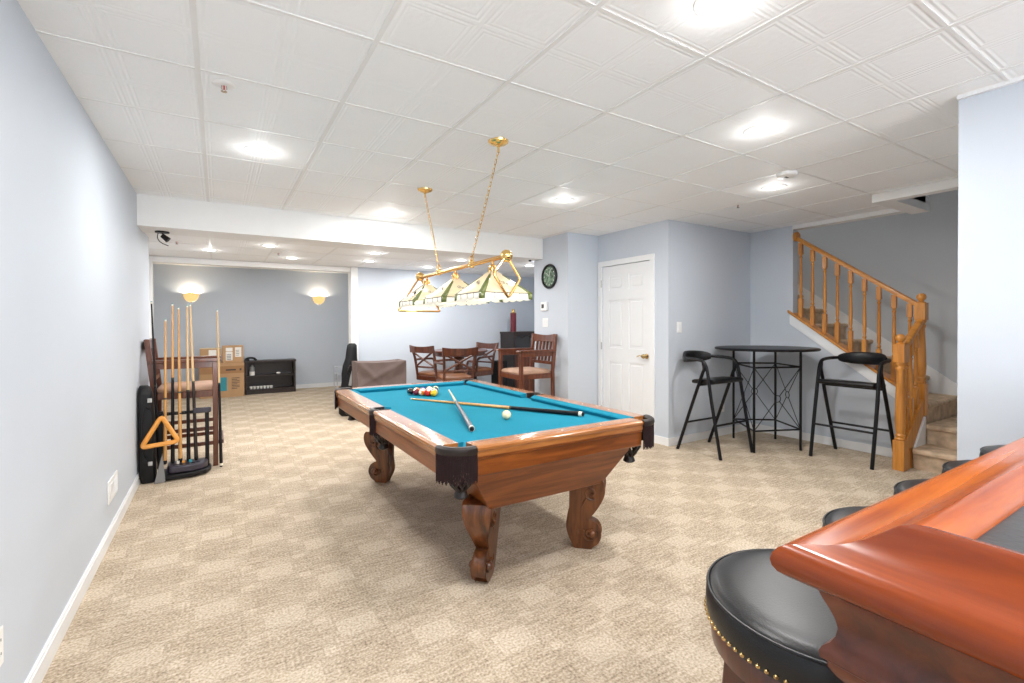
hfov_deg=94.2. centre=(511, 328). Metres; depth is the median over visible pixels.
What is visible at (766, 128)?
recessed light
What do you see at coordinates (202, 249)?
recessed light
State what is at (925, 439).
staircase
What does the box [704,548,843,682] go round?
bar stool
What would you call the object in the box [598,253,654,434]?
door
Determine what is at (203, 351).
cardboard box
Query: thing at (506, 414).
cue ball
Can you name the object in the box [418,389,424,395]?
ball
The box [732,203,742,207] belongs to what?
sprinkler
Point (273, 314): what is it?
wall
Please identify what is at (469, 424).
stick
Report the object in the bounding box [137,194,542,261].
beam
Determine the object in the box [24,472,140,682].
baseboard
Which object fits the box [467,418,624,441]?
cushion
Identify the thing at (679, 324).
light switch
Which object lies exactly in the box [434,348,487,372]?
table
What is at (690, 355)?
bar chair
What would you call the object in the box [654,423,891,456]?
baseboard
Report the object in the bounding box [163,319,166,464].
pool cue
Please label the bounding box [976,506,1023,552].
countertop
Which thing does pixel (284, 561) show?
floor
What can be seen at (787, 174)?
smoke detector
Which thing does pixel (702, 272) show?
wall
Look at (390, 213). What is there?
recessed light
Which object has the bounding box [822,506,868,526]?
bar stool
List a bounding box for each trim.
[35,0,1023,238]
[149,256,357,359]
[150,238,533,276]
[153,263,347,273]
[792,178,957,229]
[957,75,1023,99]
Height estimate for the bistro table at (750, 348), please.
1.066 m
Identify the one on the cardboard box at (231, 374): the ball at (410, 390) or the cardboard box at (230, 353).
the cardboard box at (230, 353)
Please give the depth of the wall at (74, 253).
1.99 m
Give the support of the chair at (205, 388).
on the floor
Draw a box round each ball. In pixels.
[407,388,412,394]
[413,388,418,394]
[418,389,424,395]
[424,389,430,395]
[430,389,436,395]
[502,410,510,419]
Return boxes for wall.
[0,0,149,682]
[153,264,348,387]
[358,267,533,383]
[598,219,749,437]
[750,226,895,447]
[798,190,957,382]
[957,81,1023,459]
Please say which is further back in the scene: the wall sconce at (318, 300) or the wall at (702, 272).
the wall sconce at (318, 300)
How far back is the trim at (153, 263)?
9.26 m
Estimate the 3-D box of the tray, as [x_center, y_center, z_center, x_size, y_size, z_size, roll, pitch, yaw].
[-2.875,1.217,4.218,0.300,0.065,0.214,-1,1,-32]
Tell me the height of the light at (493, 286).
1.018 m
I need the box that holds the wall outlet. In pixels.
[0,625,3,666]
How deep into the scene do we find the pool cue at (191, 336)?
4.26 m
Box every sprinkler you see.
[211,79,235,92]
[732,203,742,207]
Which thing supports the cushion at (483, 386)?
on the pool table at (527, 455)
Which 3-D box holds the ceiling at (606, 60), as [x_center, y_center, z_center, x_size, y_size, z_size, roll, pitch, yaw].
[2.174,-1.183,2.235,7.434,0.060,8.730,-1,1,-32]
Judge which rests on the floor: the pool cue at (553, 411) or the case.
the case
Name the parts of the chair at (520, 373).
leg, armrest, leg, seat, seat frame, leg, armrest, rail, crest rail, leg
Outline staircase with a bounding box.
[787,232,956,473]
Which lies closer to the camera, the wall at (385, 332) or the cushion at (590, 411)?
the cushion at (590, 411)
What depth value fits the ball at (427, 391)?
3.86 m
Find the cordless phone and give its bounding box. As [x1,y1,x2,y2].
[244,357,256,360]
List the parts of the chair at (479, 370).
seat, seat frame, armrest, crest rail, post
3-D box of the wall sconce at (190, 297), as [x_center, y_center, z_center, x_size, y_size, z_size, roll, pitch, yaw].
[-6.005,-0.573,8.892,0.252,0.191,0.112,-1,1,-32]
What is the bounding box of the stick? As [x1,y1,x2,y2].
[448,390,474,431]
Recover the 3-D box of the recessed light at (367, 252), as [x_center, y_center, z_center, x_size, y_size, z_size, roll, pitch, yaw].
[-1.665,-0.914,5.775,0.188,0.008,0.188,-1,1,-32]
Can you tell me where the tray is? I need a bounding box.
[167,457,207,473]
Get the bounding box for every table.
[334,379,654,582]
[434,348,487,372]
[715,345,820,452]
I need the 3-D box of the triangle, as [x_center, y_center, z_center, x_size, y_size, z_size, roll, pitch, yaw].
[-2.938,0.863,3.971,0.264,0.258,0.043,-1,1,-35]
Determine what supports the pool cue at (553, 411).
on the pool table at (527, 455)
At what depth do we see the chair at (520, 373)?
5.93 m
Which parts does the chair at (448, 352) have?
armrest, post, seat, rail, crest rail, armrest, post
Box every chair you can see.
[144,338,223,465]
[409,345,456,381]
[434,347,477,380]
[463,342,498,378]
[496,333,557,395]
[676,350,752,460]
[809,352,893,469]
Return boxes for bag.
[339,343,357,415]
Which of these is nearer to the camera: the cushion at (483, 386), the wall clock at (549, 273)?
the cushion at (483, 386)
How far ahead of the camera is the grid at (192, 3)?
2.46 m
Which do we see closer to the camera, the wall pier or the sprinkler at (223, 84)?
the sprinkler at (223, 84)
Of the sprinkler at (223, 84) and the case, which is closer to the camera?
the sprinkler at (223, 84)
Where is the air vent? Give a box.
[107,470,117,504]
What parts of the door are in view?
panel, panel, panel, frame, panel, panel, panel, handle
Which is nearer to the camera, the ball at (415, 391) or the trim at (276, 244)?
the ball at (415, 391)
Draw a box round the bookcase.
[244,358,295,394]
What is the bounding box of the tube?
[510,309,515,331]
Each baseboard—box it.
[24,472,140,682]
[244,382,340,391]
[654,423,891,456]
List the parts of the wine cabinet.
panel, door, glass door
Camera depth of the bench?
6.67 m
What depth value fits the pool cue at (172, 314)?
4.17 m
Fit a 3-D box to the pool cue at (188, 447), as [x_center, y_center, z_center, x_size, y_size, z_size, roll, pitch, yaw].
[-2.887,0.486,4.235,0.032,1.392,0.048,-1,1,-32]
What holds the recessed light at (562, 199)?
in the ceiling at (606, 60)
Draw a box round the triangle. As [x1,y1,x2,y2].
[140,416,179,448]
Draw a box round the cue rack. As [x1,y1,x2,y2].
[158,407,210,479]
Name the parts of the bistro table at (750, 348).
leg, leg, leg, leg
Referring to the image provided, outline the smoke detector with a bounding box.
[776,170,797,178]
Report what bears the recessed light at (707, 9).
in the ceiling at (606, 60)
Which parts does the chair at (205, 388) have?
leg, leg, seat frame, seat, armrest, armrest, leg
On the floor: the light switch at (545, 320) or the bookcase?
the bookcase
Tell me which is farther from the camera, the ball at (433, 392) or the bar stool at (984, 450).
the ball at (433, 392)
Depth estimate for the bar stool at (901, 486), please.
1.61 m
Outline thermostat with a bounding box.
[541,302,547,310]
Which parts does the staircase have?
handrail, newel post, handrail, newel post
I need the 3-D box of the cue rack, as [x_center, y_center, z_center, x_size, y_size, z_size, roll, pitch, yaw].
[-2.881,1.002,4.192,0.389,0.573,0.291,-1,1,-32]
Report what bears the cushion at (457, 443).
on the pool table at (527, 455)
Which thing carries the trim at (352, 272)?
attached to the wall at (385, 332)
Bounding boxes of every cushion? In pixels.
[353,381,464,392]
[390,409,463,446]
[466,381,526,397]
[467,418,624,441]
[531,395,633,419]
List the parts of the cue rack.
rack post, rack post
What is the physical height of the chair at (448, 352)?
1.024 m
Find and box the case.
[137,385,164,483]
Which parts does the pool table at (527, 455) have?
rail, leg, rail, rail, leg, rail, rail, leg, rail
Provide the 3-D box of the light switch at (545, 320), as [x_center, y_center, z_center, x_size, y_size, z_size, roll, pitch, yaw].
[0.435,-0.075,6.233,0.010,0.118,0.118,-1,1,-32]
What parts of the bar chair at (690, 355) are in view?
leg, backrest, leg, seat, leg, leg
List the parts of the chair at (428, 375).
post, crest rail, armrest, rail, seat frame, seat, armrest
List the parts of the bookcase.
panel, panel, shelf, shelf, panel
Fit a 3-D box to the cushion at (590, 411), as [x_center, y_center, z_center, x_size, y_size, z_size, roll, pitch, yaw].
[0.424,0.538,3.223,0.050,0.037,1.032,-1,1,-32]
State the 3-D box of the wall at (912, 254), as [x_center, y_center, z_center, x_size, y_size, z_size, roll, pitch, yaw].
[3.526,-1.197,6.930,0.100,4.900,6.700,-1,1,-32]
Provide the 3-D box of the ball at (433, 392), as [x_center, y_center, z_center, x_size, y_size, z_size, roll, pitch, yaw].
[-0.634,0.524,3.856,0.057,0.057,0.056,-1,1,-41]
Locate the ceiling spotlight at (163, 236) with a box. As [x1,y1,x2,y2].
[155,231,170,245]
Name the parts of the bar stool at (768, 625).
leg, nailhead trim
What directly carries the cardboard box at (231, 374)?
on the floor
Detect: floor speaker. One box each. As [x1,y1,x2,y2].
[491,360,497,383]
[503,377,507,385]
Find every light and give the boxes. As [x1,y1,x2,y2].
[200,248,217,250]
[243,146,275,156]
[261,244,278,247]
[367,252,382,253]
[380,211,399,215]
[398,137,531,311]
[554,197,573,202]
[693,0,748,18]
[743,123,778,136]
[761,184,786,190]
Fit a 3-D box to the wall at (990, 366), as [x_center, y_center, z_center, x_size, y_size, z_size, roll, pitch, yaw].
[4.870,0.070,1.394,3.450,2.451,4.453,-1,1,-32]
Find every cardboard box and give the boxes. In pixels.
[199,361,243,398]
[200,347,220,362]
[222,345,242,362]
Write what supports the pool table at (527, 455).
on the floor
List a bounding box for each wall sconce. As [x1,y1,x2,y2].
[183,293,198,302]
[313,296,324,304]
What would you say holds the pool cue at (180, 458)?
on the cue rack
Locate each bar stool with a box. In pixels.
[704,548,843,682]
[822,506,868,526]
[893,479,928,494]
[942,460,970,472]
[979,445,1004,456]
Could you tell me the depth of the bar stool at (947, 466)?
1.84 m
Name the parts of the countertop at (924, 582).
armrest, armrest, crown moulding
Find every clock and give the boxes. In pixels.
[541,264,556,288]
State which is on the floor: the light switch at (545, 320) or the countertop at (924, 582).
the countertop at (924, 582)
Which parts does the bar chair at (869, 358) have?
leg, leg, seat rail, seat, backrest, leg, leg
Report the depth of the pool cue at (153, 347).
4.18 m
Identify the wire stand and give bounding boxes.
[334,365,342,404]
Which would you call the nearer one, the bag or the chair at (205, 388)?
the chair at (205, 388)
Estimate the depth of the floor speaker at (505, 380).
7.87 m
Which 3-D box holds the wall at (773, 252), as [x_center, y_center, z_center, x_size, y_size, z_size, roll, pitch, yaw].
[3.446,0.042,5.270,0.100,2.451,1.626,-1,1,-32]
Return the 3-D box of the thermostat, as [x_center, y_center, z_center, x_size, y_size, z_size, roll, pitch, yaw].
[0.421,-0.288,6.235,0.028,0.115,0.130,-1,1,-32]
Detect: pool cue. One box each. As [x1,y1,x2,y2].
[151,301,158,468]
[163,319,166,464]
[171,303,174,462]
[177,307,182,461]
[186,305,190,460]
[189,304,197,459]
[217,309,222,466]
[410,398,584,415]
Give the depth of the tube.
8.29 m
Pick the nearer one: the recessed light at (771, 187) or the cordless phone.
the recessed light at (771, 187)
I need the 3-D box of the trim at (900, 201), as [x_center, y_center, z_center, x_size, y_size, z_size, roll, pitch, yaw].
[3.526,-1.177,4.417,0.860,0.140,2.117,-1,1,-32]
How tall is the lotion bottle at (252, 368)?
0.200 m
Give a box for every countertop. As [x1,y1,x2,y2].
[770,437,1023,682]
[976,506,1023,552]
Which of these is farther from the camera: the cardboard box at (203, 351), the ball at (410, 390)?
the cardboard box at (203, 351)
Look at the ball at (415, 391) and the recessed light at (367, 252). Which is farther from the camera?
the recessed light at (367, 252)
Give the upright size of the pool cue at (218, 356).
1.473 m
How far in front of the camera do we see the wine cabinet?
8.24 m
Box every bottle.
[249,365,254,375]
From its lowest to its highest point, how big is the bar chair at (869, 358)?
1.036 m
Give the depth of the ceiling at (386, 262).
5.98 m
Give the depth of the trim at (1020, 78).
2.26 m
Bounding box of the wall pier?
[534,232,597,404]
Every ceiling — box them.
[17,0,1023,238]
[145,233,533,276]
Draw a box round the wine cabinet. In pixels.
[499,331,534,391]
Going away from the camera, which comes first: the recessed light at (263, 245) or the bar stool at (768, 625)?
the bar stool at (768, 625)
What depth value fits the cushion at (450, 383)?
4.29 m
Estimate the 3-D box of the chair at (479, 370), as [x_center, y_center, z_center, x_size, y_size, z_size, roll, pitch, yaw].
[-0.581,0.748,7.807,0.535,1.024,0.611,0,1,40]
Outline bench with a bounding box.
[352,359,405,421]
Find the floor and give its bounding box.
[41,386,939,682]
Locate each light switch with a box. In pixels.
[543,318,547,326]
[677,322,681,332]
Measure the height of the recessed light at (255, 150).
0.008 m
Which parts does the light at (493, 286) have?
lamp shade, chain, lamp shade, chain, lamp shade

